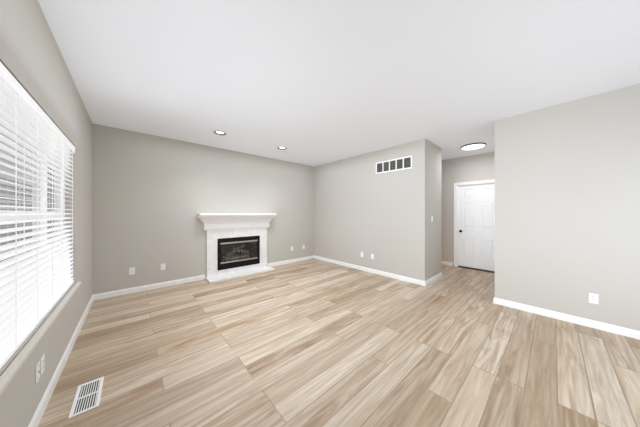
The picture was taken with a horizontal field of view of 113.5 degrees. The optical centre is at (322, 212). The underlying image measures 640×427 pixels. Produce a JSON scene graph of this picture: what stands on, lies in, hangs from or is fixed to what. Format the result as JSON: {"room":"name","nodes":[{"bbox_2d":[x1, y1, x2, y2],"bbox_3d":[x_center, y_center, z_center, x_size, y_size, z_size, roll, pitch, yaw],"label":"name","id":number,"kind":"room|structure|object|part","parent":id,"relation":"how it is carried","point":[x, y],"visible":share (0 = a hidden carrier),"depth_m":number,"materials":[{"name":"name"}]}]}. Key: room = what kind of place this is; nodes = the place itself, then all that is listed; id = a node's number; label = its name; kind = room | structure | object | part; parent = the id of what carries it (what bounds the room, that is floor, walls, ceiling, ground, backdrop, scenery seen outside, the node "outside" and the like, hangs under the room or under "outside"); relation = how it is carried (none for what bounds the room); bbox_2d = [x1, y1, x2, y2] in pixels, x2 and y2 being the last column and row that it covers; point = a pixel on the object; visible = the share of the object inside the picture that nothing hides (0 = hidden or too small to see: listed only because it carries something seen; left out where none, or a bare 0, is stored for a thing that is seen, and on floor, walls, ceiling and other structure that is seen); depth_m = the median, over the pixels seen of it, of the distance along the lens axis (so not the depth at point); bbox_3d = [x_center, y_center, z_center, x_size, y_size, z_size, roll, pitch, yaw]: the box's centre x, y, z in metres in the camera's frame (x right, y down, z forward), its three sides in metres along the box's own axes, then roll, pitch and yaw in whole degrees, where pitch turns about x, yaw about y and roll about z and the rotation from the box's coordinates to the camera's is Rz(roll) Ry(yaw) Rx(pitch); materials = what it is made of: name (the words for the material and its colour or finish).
{"room":"living room","nodes":[
{"label":"living room","id":0,"kind":"room"},
{"bbox_2d":[0,0,91,426],"bbox_3d":[-1.567,-0.018,0.940,0.140,2.740,6.380,0,0,-42],"label":"wall","id":1,"kind":"structure","parent":0,"point":[32,59],"depth_m":1.58,"materials":[{"name":"paint"}]},
{"bbox_2d":[35,361,40,383],"bbox_3d":[-1.847,1.032,1.362,0.013,0.115,0.070,0,0,-42],"label":"electrical outlet","id":2,"kind":"object","parent":1,"relation":"attached to","point":[37,372],"visible":1,"depth_m":1.35,"materials":[{"name":"white plastic"}]},
{"bbox_2d":[0,60,80,395],"bbox_3d":[-1.808,0.058,1.234,0.180,1.559,2.800,0,0,-42],"label":"window unit","id":3,"kind":"structure","parent":1,"relation":"in","point":[36,279],"depth_m":1.36,"materials":[{"name":"white plastic"}]},
{"bbox_3d":[-1.756,0.795,1.282,0.040,0.084,2.800,0,0,-42],"label":"sill","id":4,"kind":"part","parent":3,"relation":"part of","materials":[{"name":"paint"}]},
{"bbox_2d":[49,127,74,300],"bbox_3d":[-2.494,0.012,2.023,0.072,1.468,0.626,0,0,-42],"label":"blind","id":5,"kind":"object","parent":3,"relation":"attached to","point":[64,145],"depth_m":1.98,"materials":[{"name":"white plastic"}]},
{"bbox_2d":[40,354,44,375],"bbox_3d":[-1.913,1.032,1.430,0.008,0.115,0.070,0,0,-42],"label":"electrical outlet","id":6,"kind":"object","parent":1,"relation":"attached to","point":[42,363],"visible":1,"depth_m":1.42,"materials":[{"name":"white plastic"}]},
{"bbox_2d":[28,295,93,426],"bbox_3d":[-1.510,1.308,0.992,0.014,0.088,6.100,0,0,-42],"label":"baseboard","id":7,"kind":"structure","parent":1,"relation":"attached to","point":[39,412],"depth_m":1.67,"materials":[{"name":"white wood"}]},
{"bbox_2d":[92,123,313,294],"bbox_3d":[-1.960,-0.018,4.801,4.476,2.740,0.140,0,0,-42],"label":"wall","id":8,"kind":"structure","parent":0,"point":[153,196],"depth_m":3.94,"materials":[{"name":"paint"}]},
{"bbox_2d":[129,267,134,274],"bbox_3d":[-3.230,0.982,3.544,0.070,0.115,0.008,0,0,-42],"label":"electrical outlet","id":9,"kind":"object","parent":8,"relation":"attached to","point":[131,271],"visible":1,"depth_m":3.54,"materials":[{"name":"white plastic"}]},
{"bbox_2d":[94,275,204,299],"bbox_3d":[-2.984,1.308,3.765,1.539,0.088,0.014,0,0,-42],"label":"baseboard","id":10,"kind":"structure","parent":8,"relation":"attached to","point":[138,289],"depth_m":3.65,"materials":[{"name":"white wood"}]},
{"bbox_2d":[268,256,313,266],"bbox_3d":[-0.820,1.308,5.734,1.505,0.088,0.014,0,0,-42],"label":"baseboard","id":11,"kind":"structure","parent":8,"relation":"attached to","point":[289,261],"depth_m":5.67,"materials":[{"name":"white wood"}]},
{"bbox_2d":[38,259,639,426],"bbox_3d":[0.518,1.402,2.837,7.780,0.100,6.380,0,0,-42],"label":"floor","id":12,"kind":"structure","parent":0,"point":[313,343],"depth_m":1.93,"materials":[{"name":"brown wood"}]},
{"bbox_2d":[68,376,103,418],"bbox_3d":[-1.739,1.349,1.551,0.140,0.006,0.355,0,0,-42],"label":"floor vent","id":13,"kind":"object","parent":12,"relation":"in","point":[88,396],"visible":1,"depth_m":1.53,"materials":[{"name":"white metal"}]},
{"bbox_2d":[196,213,276,282],"bbox_3d":[-1.919,0.679,4.781,1.702,1.344,0.785,0,0,-42],"label":"fireplace","id":14,"kind":"object","parent":12,"relation":"on","point":[236,245],"visible":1,"depth_m":4.62,"materials":[{"name":"stone"}]},
{"bbox_3d":[-1.871,0.877,4.728,0.940,0.670,0.017,0,0,-42],"label":"frame","id":15,"kind":"part","parent":14,"relation":"part of","materials":[{"name":"black metal"}]},
{"bbox_3d":[-1.870,0.860,4.728,0.802,0.385,0.003,0,0,-42],"label":"glass","id":16,"kind":"part","parent":14,"relation":"part of","materials":[{"name":"black glass"}]},
{"bbox_2d":[38,0,639,166],"bbox_3d":[0.888,-1.438,3.174,6.780,0.100,6.380,0,0,-42],"label":"ceiling","id":17,"kind":"structure","parent":0,"point":[314,83],"depth_m":1.99,"materials":[{"name":"white paint"}]},
{"bbox_2d":[214,131,225,134],"bbox_3d":[-1.786,-1.391,3.634,0.200,0.020,0.200,0,0,-42],"label":"recessed light","id":18,"kind":"object","parent":17,"relation":"in","point":[219,133],"visible":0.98,"depth_m":3.65,"materials":[{"name":"grey"}]},
{"bbox_2d":[461,143,485,149],"bbox_3d":[3.106,-1.372,4.338,0.430,0.030,0.430,0,0,-42],"label":"recessed light","id":19,"kind":"object","parent":17,"relation":"in","point":[472,146],"visible":1,"depth_m":4.27,"materials":[{"name":"white glass"}]},
{"bbox_2d":[314,138,440,280],"bbox_3d":[1.088,-0.018,5.415,0.860,2.740,3.334,0,0,-42],"label":"wall","id":20,"kind":"structure","parent":0,"point":[360,205],"depth_m":4.53,"materials":[{"name":"paint"}]},
{"bbox_2d":[314,255,425,285],"bbox_3d":[0.817,1.308,5.064,0.014,0.088,3.208,0,0,-42],"label":"baseboard","id":21,"kind":"structure","parent":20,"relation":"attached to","point":[400,277],"depth_m":4.67,"materials":[{"name":"white wood"}]},
{"bbox_2d":[376,155,411,173],"bbox_3d":[1.453,-0.993,4.364,0.013,0.250,0.820,0,0,-42],"label":"air vent grille","id":22,"kind":"object","parent":20,"relation":"attached to","point":[402,163],"visible":1,"depth_m":4.34,"materials":[{"name":"white metal"}]},
{"bbox_2d":[426,272,441,285],"bbox_3d":[2.220,1.308,4.181,0.874,0.088,0.014,0,0,-42],"label":"baseboard","id":23,"kind":"structure","parent":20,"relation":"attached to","point":[434,278],"depth_m":4.14,"materials":[{"name":"white wood"}]},
{"bbox_2d":[441,261,452,265],"bbox_3d":[2.271,1.308,6.474,0.014,0.088,3.079,0,0,-42],"label":"baseboard","id":24,"kind":"structure","parent":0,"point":[447,263],"depth_m":5.43,"materials":[{"name":"white wood"}]},
{"bbox_2d":[441,152,494,265],"bbox_3d":[2.707,-0.018,6.108,0.140,2.740,4.487,0,0,-42],"label":"wall","id":25,"kind":"structure","parent":0,"point":[478,167],"depth_m":5.35,"materials":[{"name":"paint"}]},
{"bbox_2d":[454,179,494,266],"bbox_3d":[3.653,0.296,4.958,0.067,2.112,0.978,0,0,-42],"label":"door frame","id":26,"kind":"structure","parent":25,"relation":"in","point":[455,211],"depth_m":5.27,"materials":[{"name":"white wood"}]},
{"bbox_2d":[459,183,494,270],"bbox_3d":[3.693,0.322,4.995,0.040,2.000,0.814,0,0,-42],"label":"door","id":27,"kind":"structure","parent":25,"relation":"in","point":[477,226],"depth_m":4.99,"materials":[{"name":"white wood"}]},
{"bbox_2d":[458,266,494,272],"bbox_3d":[3.675,1.337,4.978,0.090,0.030,0.814,0,0,-42],"label":"door sweep","id":28,"kind":"object","parent":27,"relation":"attached to","point":[477,269],"depth_m":4.97,"materials":[{"name":"brown metal"}]},
{"bbox_2d":[495,83,639,330],"bbox_3d":[3.309,-0.018,2.438,0.140,2.740,2.033,0,0,-42],"label":"wall","id":29,"kind":"structure","parent":0,"point":[567,207],"depth_m":2.58,"materials":[{"name":"paint"}]},
{"bbox_2d":[494,297,639,339],"bbox_3d":[3.205,1.308,2.438,0.014,0.088,1.893,0,0,-42],"label":"baseboard","id":30,"kind":"structure","parent":29,"relation":"attached to","point":[627,332],"depth_m":2.57,"materials":[{"name":"white wood"}]},
{"bbox_2d":[589,293,597,303],"bbox_3d":[3.184,1.007,2.466,0.008,0.115,0.070,0,0,-42],"label":"electrical outlet","id":31,"kind":"object","parent":29,"relation":"attached to","point":[593,298],"visible":1,"depth_m":2.46,"materials":[{"name":"white plastic"}]}
]}

